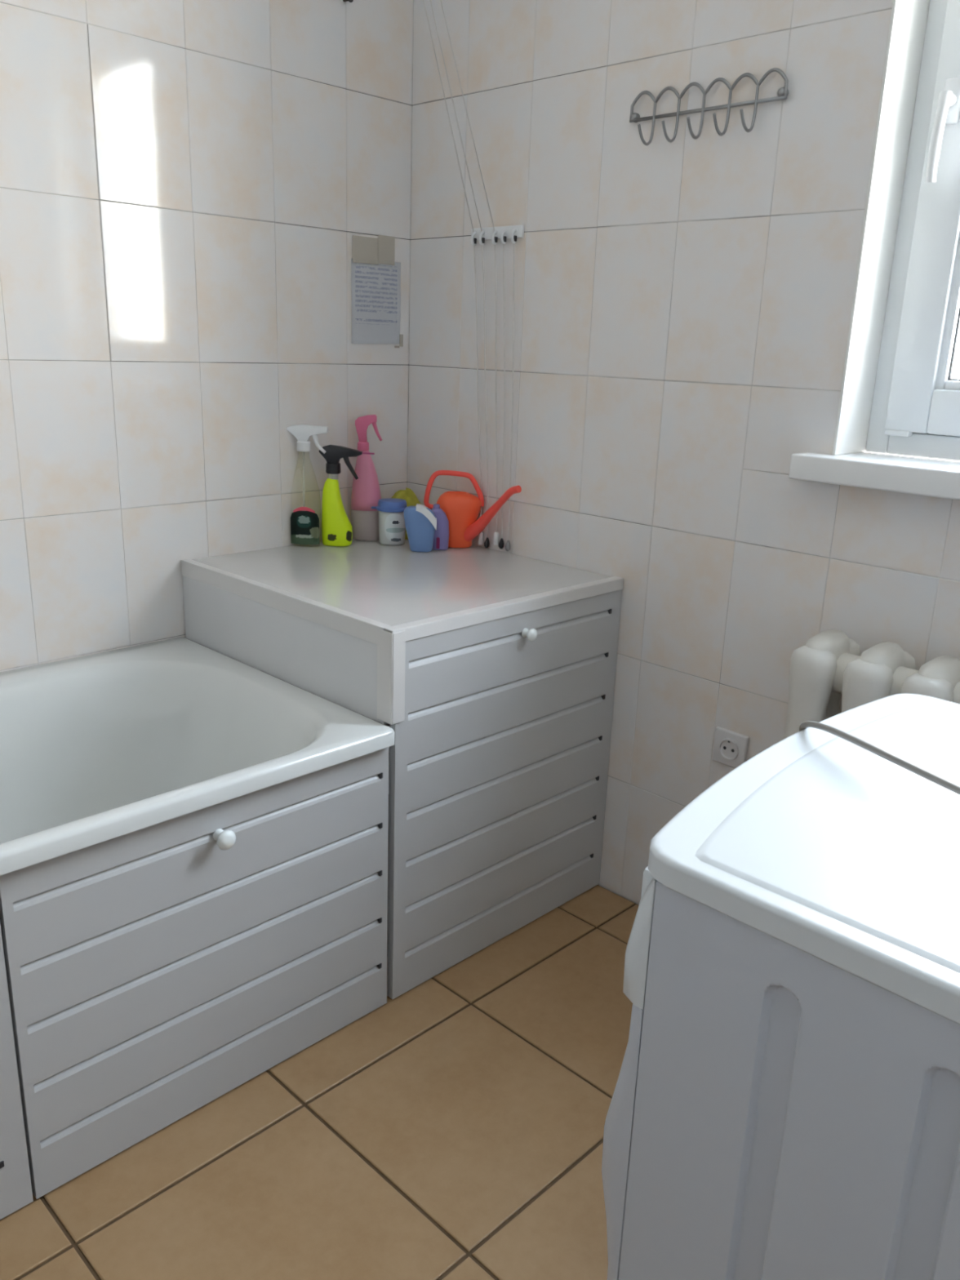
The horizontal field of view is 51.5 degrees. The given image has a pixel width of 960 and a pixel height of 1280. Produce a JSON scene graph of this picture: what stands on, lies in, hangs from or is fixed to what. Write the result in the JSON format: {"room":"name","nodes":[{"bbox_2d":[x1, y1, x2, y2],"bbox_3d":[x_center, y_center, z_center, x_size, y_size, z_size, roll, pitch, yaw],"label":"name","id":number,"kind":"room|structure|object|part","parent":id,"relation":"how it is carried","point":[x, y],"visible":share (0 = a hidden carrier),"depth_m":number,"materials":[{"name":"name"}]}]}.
{"room":"bathroom","nodes":[
{"label":"bathroom","id":0,"kind":"room"},
{"bbox_2d":[0,0,413,794],"bbox_3d":[-1.148,-0.581,1.721,0.202,2.554,3.150,18,23,42],"label":"wall","id":1,"kind":"structure","parent":0,"point":[187,186],"depth_m":2.08,"materials":[{"name":"tile"}]},
{"bbox_2d":[351,235,403,347],"bbox_3d":[-0.248,-0.851,2.433,0.003,0.260,0.164,18,23,42],"label":"paper note","id":2,"kind":"object","parent":1,"relation":"attached to","point":[375,273],"visible":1,"depth_m":2.43,"materials":[{"name":"paper"}]},
{"bbox_2d":[0,794,638,1279],"bbox_3d":[-0.061,1.094,1.046,3.400,0.200,3.150,18,23,42],"label":"floor","id":3,"kind":"structure","parent":0,"point":[453,1129],"depth_m":1.59,"materials":[{"name":"brown tile"}]},
{"bbox_2d":[0,637,395,938],"bbox_3d":[-1.026,0.510,1.511,0.743,0.587,1.720,18,23,42],"label":"bathtub","id":4,"kind":"object","parent":3,"relation":"on","point":[95,748],"visible":0.64,"depth_m":1.99,"materials":[{"name":"white ceramic"}]},
{"bbox_2d":[0,924,33,1219],"bbox_3d":[-1.010,0.666,1.043,0.048,0.549,1.024,18,23,42],"label":"bath panel","id":5,"kind":"object","parent":4,"relation":"attached to","point":[15,1187],"visible":1,"depth_m":1.42,"materials":[{"name":"white plastic"}]},
{"bbox_2d":[0,746,388,1199],"bbox_3d":[-0.407,0.511,1.631,0.048,0.549,0.679,18,23,42],"label":"bath panel","id":6,"kind":"object","parent":4,"relation":"attached to","point":[154,972],"visible":0.98,"depth_m":1.58,"materials":[{"name":"white plastic"}]},
{"bbox_3d":[-0.401,0.310,1.558,0.032,0.032,0.033,18,23,42],"label":"knob","id":7,"kind":"part","parent":6,"relation":"part of","materials":[{"name":"white plastic"}]},
{"bbox_2d":[181,538,623,999],"bbox_3d":[-0.180,0.209,2.303,0.749,0.759,0.669,18,23,42],"label":"cabinet","id":8,"kind":"object","parent":3,"relation":"on","point":[492,672],"visible":0.98,"depth_m":2.04,"materials":[{"name":"white plastic"}]},
{"bbox_3d":[-0.414,-0.004,2.017,0.702,0.160,0.015,18,23,42],"label":"panel","id":9,"kind":"part","parent":8,"relation":"part of","materials":[{"name":"grey laminate"}]},
{"bbox_3d":[-0.412,-0.085,1.994,0.700,0.035,0.021,18,23,42],"label":"edge trim","id":10,"kind":"part","parent":8,"relation":"part of","materials":[{"name":"white plastic"}]},
{"bbox_2d":[286,424,328,546],"bbox_3d":[-0.413,-0.370,2.385,0.099,0.288,0.056,2,17,-1],"label":"spray bottle","id":11,"kind":"object","parent":8,"relation":"on","point":[304,522],"visible":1,"depth_m":2.38,"materials":[{"name":"clear plastic"}]},
{"bbox_2d":[318,444,374,546],"bbox_3d":[-0.322,-0.349,2.408,0.132,0.241,0.052,2,17,-1],"label":"spray bottle","id":12,"kind":"object","parent":8,"relation":"on","point":[336,527],"visible":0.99,"depth_m":2.40,"materials":[{"name":"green plastic"}]},
{"bbox_2d":[351,414,382,541],"bbox_3d":[-0.282,-0.404,2.477,0.078,0.309,0.052,2,17,-1],"label":"spray bottle","id":13,"kind":"object","parent":8,"relation":"on","point":[366,491],"visible":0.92,"depth_m":2.47,"materials":[{"name":"pink plastic"}]},
{"bbox_2d":[351,509,378,541],"bbox_3d":[-0.287,-0.292,2.511,0.077,0.076,0.052,2,17,-1],"label":"bottle","id":14,"kind":"object","parent":13,"relation":"attached to","point":[364,522],"depth_m":2.49,"materials":[{"name":"plastic"}]},
{"bbox_2d":[371,497,407,545],"bbox_3d":[-0.219,-0.293,2.467,0.083,0.108,0.079,-12,22,-40],"label":"plastic jar","id":15,"kind":"object","parent":8,"relation":"on","point":[392,528],"visible":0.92,"depth_m":2.44,"materials":[{"name":"white plastic"}]},
{"bbox_3d":[-0.216,-0.334,2.457,0.079,0.025,0.079,2,17,-1],"label":"lid","id":16,"kind":"part","parent":15,"relation":"part of","materials":[{"name":"blue plastic"}]},
{"bbox_3d":[-0.159,0.063,1.778,0.042,0.170,0.031,18,23,42],"label":"edge trim","id":17,"kind":"part","parent":8,"relation":"part of","materials":[{"name":"white plastic"}]},
{"bbox_3d":[-0.176,-0.147,2.209,0.721,0.018,0.663,18,23,42],"label":"panel","id":18,"kind":"part","parent":8,"relation":"part of","materials":[{"name":"white laminate"}]},
{"bbox_2d":[391,487,421,539],"bbox_3d":[-0.191,-0.327,2.548,0.102,0.127,0.088,12,19,29],"label":"crumpled cloth","id":19,"kind":"object","parent":8,"relation":"on","point":[407,495],"visible":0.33,"depth_m":2.53,"materials":[{"name":"yellow fabric"}]},
{"bbox_2d":[403,503,436,551],"bbox_3d":[-0.144,-0.269,2.386,0.080,0.112,0.035,2,17,-1],"label":"bottle","id":20,"kind":"object","parent":8,"relation":"on","point":[420,522],"visible":1,"depth_m":2.37,"materials":[{"name":"blue plastic"}]},
{"bbox_2d":[431,503,448,550],"bbox_3d":[-0.101,-0.274,2.413,0.052,0.110,0.025,2,17,-1],"label":"bottle","id":21,"kind":"object","parent":8,"relation":"on","point":[441,540],"visible":0.82,"depth_m":2.41,"materials":[{"name":"plastic"}]},
{"bbox_2d":[423,470,521,547],"bbox_3d":[-0.004,-0.312,2.419,0.271,0.186,0.097,12,19,30],"label":"watering can","id":22,"kind":"object","parent":8,"relation":"on","point":[461,509],"visible":0.93,"depth_m":2.42,"materials":[{"name":"orange plastic"}]},
{"bbox_3d":[-0.063,-0.365,2.438,0.149,0.100,0.016,2,17,-1],"label":"handle","id":23,"kind":"part","parent":22,"relation":"part of","materials":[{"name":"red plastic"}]},
{"bbox_3d":[0.028,-0.302,2.384,0.185,0.159,0.035,18,23,42],"label":"spout","id":24,"kind":"part","parent":22,"relation":"part of","materials":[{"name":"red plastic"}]},
{"bbox_3d":[0.073,-0.067,1.972,0.025,0.025,0.666,18,23,42],"label":"edge trim","id":25,"kind":"part","parent":8,"relation":"part of","materials":[{"name":"white plastic"}]},
{"bbox_3d":[0.099,-0.012,1.985,0.026,0.027,0.027,18,23,42],"label":"knob","id":26,"kind":"part","parent":8,"relation":"part of","materials":[{"name":"white plastic"}]},
{"bbox_2d":[601,693,959,1279],"bbox_3d":[0.483,0.575,1.004,0.541,0.854,0.591,18,23,42],"label":"washing machine","id":27,"kind":"object","parent":3,"relation":"on","point":[784,1104],"visible":1,"depth_m":0.80,"materials":[{"name":"white paint"}]},
{"bbox_3d":[0.315,0.583,1.178,0.057,0.669,0.585,18,23,42],"label":"panel","id":28,"kind":"part","parent":27,"relation":"part of","materials":[{"name":"white paint"}]},
{"bbox_3d":[0.330,0.202,1.063,0.054,0.126,0.585,18,23,42],"label":"control panel","id":29,"kind":"part","parent":27,"relation":"part of","materials":[{"name":"white plastic"}]},
{"bbox_3d":[0.208,0.224,0.957,0.020,0.065,0.160,18,23,42],"label":"detergent drawer","id":30,"kind":"part","parent":27,"relation":"part of","materials":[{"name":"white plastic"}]},
{"bbox_3d":[0.302,0.633,0.787,0.466,0.796,0.012,18,23,42],"label":"panel","id":31,"kind":"part","parent":27,"relation":"part of","materials":[{"name":"white paint"}]},
{"bbox_2d":[648,693,959,1024],"bbox_3d":[0.499,0.182,0.884,0.534,0.025,0.591,18,23,42],"label":"washing machine top","id":32,"kind":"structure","parent":27,"relation":"on","point":[932,986],"depth_m":0.78,"materials":[{"name":"white plastic"}]},
{"bbox_2d":[799,720,959,795],"bbox_3d":[0.420,0.515,1.132,0.128,0.874,0.784,-7,19,-27],"label":"power cable","id":33,"kind":"object","parent":27,"relation":"on","point":[901,762],"visible":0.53,"depth_m":0.96,"materials":[{"name":"grey plastic"}]},
{"bbox_2d":[407,0,959,905],"bbox_3d":[1.059,-0.456,1.565,3.201,2.554,0.300,18,23,42],"label":"wall","id":34,"kind":"structure","parent":0,"point":[682,306],"depth_m":2.03,"materials":[{"name":"tile"}]},
{"bbox_2d":[471,225,524,245],"bbox_3d":[0.033,-0.919,2.261,0.161,0.039,0.023,18,23,42],"label":"rail","id":35,"kind":"object","parent":34,"relation":"attached to","point":[513,232],"visible":1,"depth_m":2.25,"materials":[{"name":"white plastic"}]},
{"bbox_2d":[430,0,489,548],"bbox_3d":[-0.127,-1.070,2.140,0.384,1.787,0.054,-6,19,-26],"label":"cord","id":36,"kind":"object","parent":35,"relation":"hanging from","point":[486,543],"visible":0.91,"depth_m":2.33,"materials":[{"name":"white fabric"}]},
{"bbox_2d":[440,0,498,545],"bbox_3d":[-0.111,-1.065,2.100,0.411,1.774,0.044,-7,19,-29],"label":"cord","id":37,"kind":"object","parent":35,"relation":"hanging from","point":[495,539],"visible":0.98,"depth_m":2.30,"materials":[{"name":"white fabric"}]},
{"bbox_2d":[498,244,505,549],"bbox_3d":[0.055,-0.563,2.333,0.037,0.705,0.015,18,23,42],"label":"cord","id":38,"kind":"object","parent":35,"relation":"hanging from","point":[501,544],"visible":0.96,"depth_m":2.33,"materials":[{"name":"white fabric"}]},
{"bbox_2d":[505,243,514,551],"bbox_3d":[0.074,-0.556,2.315,0.027,0.707,0.015,18,23,42],"label":"cord","id":39,"kind":"object","parent":35,"relation":"hanging from","point":[508,546],"visible":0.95,"depth_m":2.32,"materials":[{"name":"white fabric"}]},
{"bbox_2d":[629,67,788,145],"bbox_3d":[0.402,-0.982,1.839,0.339,0.103,0.060,18,23,42],"label":"hook rack","id":40,"kind":"object","parent":34,"relation":"attached to","point":[783,92],"visible":1,"depth_m":1.84,"materials":[{"name":"grey metal"}]},
{"bbox_3d":[0.417,-1.010,1.845,0.338,0.052,0.006,18,23,42],"label":"wavy rail","id":41,"kind":"part","parent":40,"relation":"part of","materials":[{"name":"grey metal"}]},
{"bbox_2d":[711,726,748,768],"bbox_3d":[0.519,0.226,2.068,0.076,0.076,0.016,18,23,42],"label":"power socket","id":42,"kind":"object","parent":34,"relation":"attached to","point":[730,747],"visible":0.93,"depth_m":2.06,"materials":[{"name":"white plastic"}]},
{"bbox_2d":[783,629,959,738],"bbox_3d":[0.854,0.339,1.620,0.781,0.579,0.200,18,23,42],"label":"radiator","id":43,"kind":"object","parent":34,"relation":"attached to","point":[829,676],"visible":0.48,"depth_m":1.69,"materials":[{"name":"white metal"}]},
{"bbox_2d":[788,452,959,500],"bbox_3d":[0.968,-0.224,1.550,0.966,0.045,0.177,18,23,42],"label":"windowsill","id":44,"kind":"structure","parent":34,"relation":"attached to","point":[940,478],"depth_m":1.72,"materials":[{"name":"white laminate"}]},
{"bbox_2d":[832,0,929,455],"bbox_3d":[1.008,-0.809,1.396,0.859,1.166,0.127,18,23,42],"label":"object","id":45,"kind":"structure","parent":34,"relation":"attached to","point":[908,18],"depth_m":1.73,"materials":[{"name":"white plastic"}]},
{"bbox_2d":[866,0,959,461],"bbox_3d":[1.048,-0.816,1.436,0.847,1.160,0.134,18,23,42],"label":"window","id":46,"kind":"structure","parent":34,"relation":"in","point":[915,411],"depth_m":1.74,"materials":[{"name":"white plastic"}]},
{"bbox_3d":[0.769,-0.848,1.655,0.030,0.164,0.054,18,23,42],"label":"handle","id":47,"kind":"part","parent":46,"relation":"part of","materials":[{"name":"white plastic"}]},
{"bbox_3d":[0.032,-1.539,0.259,3.400,0.200,3.150,18,23,42],"label":"ceiling","id":48,"kind":"structure","parent":0,"visible":0},
{"bbox_2d":[422,0,483,544],"bbox_3d":[-0.137,-1.083,2.172,0.362,1.782,0.055,-5,18,-22],"label":"cord","id":49,"kind":"object","parent":48,"relation":"hanging from","point":[480,540],"visible":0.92,"depth_m":2.35,"materials":[{"name":"white fabric"}]}
]}

